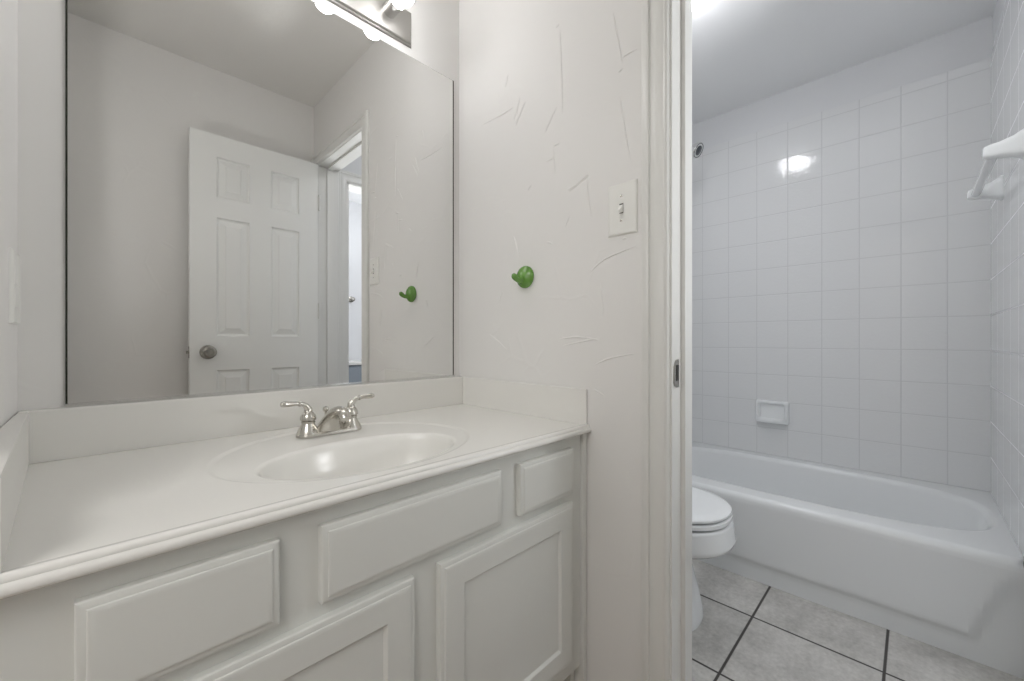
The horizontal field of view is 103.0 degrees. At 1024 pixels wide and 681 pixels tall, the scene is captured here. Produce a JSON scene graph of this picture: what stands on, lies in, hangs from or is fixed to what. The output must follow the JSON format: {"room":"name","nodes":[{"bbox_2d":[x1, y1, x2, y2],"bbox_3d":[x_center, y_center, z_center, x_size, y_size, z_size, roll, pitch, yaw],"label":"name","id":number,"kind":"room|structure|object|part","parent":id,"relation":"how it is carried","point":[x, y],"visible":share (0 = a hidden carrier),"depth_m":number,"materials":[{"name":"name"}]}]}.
{"room":"bathroom","nodes":[
{"label":"bathroom","id":0,"kind":"room"},
{"bbox_2d":[0,0,17,427],"bbox_3d":[-0.432,-0.200,0.199,1.422,2.400,0.115,0,0,45],"label":"wall","id":1,"kind":"structure","parent":0,"point":[8,8],"depth_m":0.67,"materials":[{"name":"white paint"}]},
{"bbox_2d":[8,247,19,324],"bbox_3d":[-0.846,-0.090,0.693,0.074,0.124,0.006,0,0,45],"label":"power outlet","id":2,"kind":"object","parent":1,"relation":"attached to","point":[13,257],"visible":1,"depth_m":0.67,"materials":[{"name":"white plastic"}]},
{"bbox_2d":[15,267,17,284],"bbox_3d":[-0.845,-0.110,0.694,0.033,0.029,0.002,0,0,45],"label":"socket","id":3,"kind":"object","parent":2,"relation":"attached to","point":[16,268],"depth_m":0.69,"materials":[{"name":"white plastic"}]},
{"bbox_2d":[15,290,17,307],"bbox_3d":[-0.845,-0.070,0.694,0.033,0.029,0.002,0,0,45],"label":"socket","id":4,"kind":"object","parent":2,"relation":"attached to","point":[16,291],"depth_m":0.69,"materials":[{"name":"white plastic"}]},
{"bbox_2d":[18,0,458,411],"bbox_3d":[-0.598,-0.200,1.127,0.122,2.400,1.213,0,0,45],"label":"wall","id":5,"kind":"structure","parent":0,"point":[41,23],"depth_m":0.77,"materials":[{"name":"white paint"}]},
{"bbox_2d":[18,376,462,463],"bbox_3d":[-0.534,0.175,1.088,0.025,0.097,1.006,0,0,45],"label":"backsplash","id":6,"kind":"structure","parent":5,"relation":"attached to","point":[61,433],"depth_m":0.91,"materials":[{"name":"white stone"}]},
{"bbox_2d":[65,0,454,406],"bbox_3d":[-0.529,-0.394,1.105,0.009,1.040,0.922,0,0,45],"label":"wall mirror","id":7,"kind":"object","parent":5,"relation":"attached to","point":[259,194],"visible":1,"depth_m":0.99,"materials":[{"name":"grey mirror"}]},
{"bbox_2d":[328,0,413,47],"bbox_3d":[-0.497,-1.000,1.052,0.131,0.111,0.614,0,0,45],"label":"vanity light bar","id":8,"kind":"object","parent":5,"relation":"attached to","point":[390,17],"visible":1,"depth_m":1.22,"materials":[{"name":"silver metal"}]},
{"bbox_3d":[-0.322,-1.011,1.193,0.081,0.065,0.065,0,0,45],"label":"bulb","id":9,"kind":"part","parent":8,"relation":"part of","materials":[{"name":"white glass"}]},
{"bbox_2d":[459,0,641,680],"bbox_3d":[0.399,-0.200,0.955,1.542,2.400,0.117,0,0,45],"label":"wall","id":10,"kind":"structure","parent":0,"point":[550,91],"depth_m":1.11,"materials":[{"name":"white paint"}]},
{"bbox_2d":[511,266,533,287],"bbox_3d":[0.022,-0.191,1.207,0.067,0.067,0.059,0,0,45],"label":"robe hook","id":11,"kind":"object","parent":10,"relation":"attached to","point":[524,277],"visible":1,"depth_m":1.20,"materials":[{"name":"green paint"}]},
{"bbox_2d":[608,179,637,237],"bbox_3d":[0.265,-0.323,0.993,0.079,0.127,0.022,0,0,45],"label":"light switch","id":12,"kind":"object","parent":10,"relation":"attached to","point":[623,197],"visible":1,"depth_m":0.99,"materials":[{"name":"white plastic"}]},
{"bbox_2d":[642,0,691,680],"bbox_3d":[0.601,-0.049,0.746,0.716,2.097,0.132,0,0,45],"label":"trim","id":13,"kind":"structure","parent":10,"relation":"attached to","point":[666,24],"depth_m":0.94,"materials":[{"name":"white paint"}]},
{"bbox_3d":[0.373,0.075,0.926,0.003,0.064,0.026,0,0,45],"label":"strike plate","id":14,"kind":"part","parent":13,"relation":"part of","materials":[{"name":"silver metal"}]},
{"bbox_2d":[692,16,992,492],"bbox_3d":[1.643,-0.200,2.230,1.519,2.400,0.128,0,0,45],"label":"wall","id":15,"kind":"structure","parent":0,"point":[841,255],"depth_m":2.06,"materials":[{"name":"white tile"}]},
{"bbox_2d":[756,399,788,424],"bbox_3d":[1.456,0.403,2.287,0.162,0.130,0.056,0,0,45],"label":"soap dish","id":16,"kind":"object","parent":15,"relation":"attached to","point":[767,411],"visible":1,"depth_m":2.29,"materials":[{"name":"white ceramic"}]},
{"bbox_2d":[692,0,996,124],"bbox_3d":[1.654,-1.420,1.018,3.478,0.060,1.837,0,0,45],"label":"ceiling","id":17,"kind":"structure","parent":0,"point":[745,52],"depth_m":1.86,"materials":[{"name":"white paint"}]},
{"bbox_2d":[692,0,702,10],"bbox_3d":[0.672,-1.345,1.606,0.186,0.089,0.186,0,0,45],"label":"dome light","id":18,"kind":"object","parent":17,"relation":"attached to","point":[695,3],"visible":0.16,"depth_m":1.61,"materials":[{"name":"white glass"}]},
{"bbox_2d":[692,559,1023,680],"bbox_3d":[1.650,1.030,1.015,3.478,0.060,1.847,0,0,45],"label":"floor","id":19,"kind":"structure","parent":0,"point":[749,629],"depth_m":1.33,"materials":[{"name":"tile"}]},
{"bbox_2d":[692,486,735,630],"bbox_3d":[0.481,0.614,1.605,0.718,0.772,0.450,0,0,45],"label":"toilet","id":20,"kind":"object","parent":19,"relation":"on","point":[713,531],"visible":0.14,"depth_m":1.34,"materials":[{"name":"white ceramic"}]},
{"bbox_3d":[0.556,0.583,1.531,0.479,0.019,0.360,0,0,45],"label":"lid","id":21,"kind":"part","parent":20,"relation":"part of","materials":[{"name":"white ceramic"}]},
{"bbox_3d":[0.557,0.606,1.530,0.482,0.018,0.364,0,0,45],"label":"seat","id":22,"kind":"part","parent":20,"relation":"part of","materials":[{"name":"white ceramic"}]},
{"bbox_2d":[692,442,1023,678],"bbox_3d":[1.283,0.825,1.952,1.382,0.350,0.774,0,0,45],"label":"bathtub","id":23,"kind":"object","parent":19,"relation":"on","point":[937,565],"visible":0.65,"depth_m":1.50,"materials":[{"name":"white ceramic"}]},
{"bbox_2d":[991,0,1023,557],"bbox_3d":[1.510,-0.200,1.111,0.123,2.400,1.667,0,0,45],"label":"wall","id":24,"kind":"structure","parent":0,"point":[1007,56],"depth_m":1.44,"materials":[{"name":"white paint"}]},
{"bbox_2d":[967,128,1023,200],"bbox_3d":[1.606,-0.564,1.358,0.088,0.088,0.562,0,0,45],"label":"towel bar","id":25,"kind":"object","parent":24,"relation":"attached to","point":[1012,146],"visible":1,"depth_m":1.25,"materials":[{"name":"white ceramic"}]},
{"bbox_3d":[1.779,-0.564,1.532,0.088,0.088,0.072,0,0,45],"label":"post","id":26,"kind":"part","parent":25,"relation":"part of","materials":[{"name":"white ceramic"}]},
{"bbox_3d":[1.434,-0.564,1.184,0.088,0.088,0.072,0,0,45],"label":"post","id":27,"kind":"part","parent":25,"relation":"part of","materials":[{"name":"white ceramic"}]},
{"bbox_3d":[0.101,1.030,-0.554,3.478,0.060,2.563,0,0,45],"label":"floor","id":28,"kind":"structure","parent":0,"visible":0},
{"bbox_2d":[0,433,586,680],"bbox_3d":[-0.346,0.622,0.902,0.550,0.757,1.004,0,0,45],"label":"vanity cabinet","id":29,"kind":"object","parent":28,"relation":"on","point":[478,572],"visible":0.8,"depth_m":0.63,"materials":[{"name":"white paint"}]},
{"bbox_3d":[-0.383,0.327,0.485,0.017,0.114,0.190,0,0,45],"label":"drawer","id":30,"kind":"part","parent":29,"relation":"part of","materials":[{"name":"white paint"}]},
{"bbox_2d":[0,376,590,599],"bbox_3d":[-0.344,0.243,0.902,0.557,0.232,1.007,0,0,45],"label":"countertop","id":31,"kind":"structure","parent":29,"relation":"on","point":[85,490],"depth_m":0.76,"materials":[{"name":"white stone"}]},
{"bbox_2d":[280,393,374,438],"bbox_3d":[-0.439,0.181,0.988,0.178,0.088,0.143,0,0,-7],"label":"faucet","id":32,"kind":"object","parent":31,"relation":"on","point":[339,419],"visible":1,"depth_m":0.96,"materials":[{"name":"grey metal"}]},
{"bbox_3d":[-0.496,0.154,0.938,0.019,0.035,0.071,0,0,35],"label":"lever","id":33,"kind":"part","parent":32,"relation":"part of","materials":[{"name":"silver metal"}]},
{"bbox_3d":[-0.480,0.193,0.959,0.049,0.054,0.049,0,0,45],"label":"handle","id":34,"kind":"part","parent":32,"relation":"part of","materials":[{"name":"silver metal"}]},
{"bbox_3d":[-0.465,0.192,1.015,0.015,0.057,0.015,0,0,45],"label":"pop rod","id":35,"kind":"part","parent":32,"relation":"part of","materials":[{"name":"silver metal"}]},
{"bbox_3d":[-0.445,0.221,0.996,0.052,0.009,0.154,0,0,45],"label":"plate","id":36,"kind":"part","parent":32,"relation":"part of","materials":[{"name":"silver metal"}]},
{"bbox_3d":[-0.418,0.189,0.970,0.122,0.069,0.072,0,0,45],"label":"spout","id":37,"kind":"part","parent":32,"relation":"part of","materials":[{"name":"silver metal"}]},
{"bbox_3d":[-0.409,0.193,1.032,0.049,0.054,0.049,0,0,45],"label":"handle","id":38,"kind":"part","parent":32,"relation":"part of","materials":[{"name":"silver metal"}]},
{"bbox_3d":[-0.389,0.154,1.046,0.067,0.035,0.019,0,0,-35],"label":"lever","id":39,"kind":"part","parent":32,"relation":"part of","materials":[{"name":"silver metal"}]},
{"bbox_3d":[-0.309,0.606,0.560,0.017,0.400,0.398,0,0,45],"label":"door","id":40,"kind":"part","parent":29,"relation":"part of","materials":[{"name":"white paint"}]},
{"bbox_3d":[0.009,0.606,0.882,0.017,0.400,0.404,0,0,45],"label":"door","id":41,"kind":"part","parent":29,"relation":"part of","materials":[{"name":"white paint"}]},
{"bbox_3d":[0.084,0.327,0.958,0.017,0.114,0.196,0,0,45],"label":"drawer","id":42,"kind":"part","parent":29,"relation":"part of","materials":[{"name":"white paint"}]},
{"bbox_3d":[0.469,-0.200,2.202,0.128,2.400,1.817,0,0,45],"label":"wall","id":43,"kind":"structure","parent":0,"visible":0},
{"bbox_2d":[692,142,703,157],"bbox_3d":[0.971,-1.107,2.409,0.301,0.120,0.085,0,0,45],"label":"shower head","id":44,"kind":"object","parent":43,"relation":"attached to","point":[697,148],"visible":0.38,"depth_m":2.31}
]}

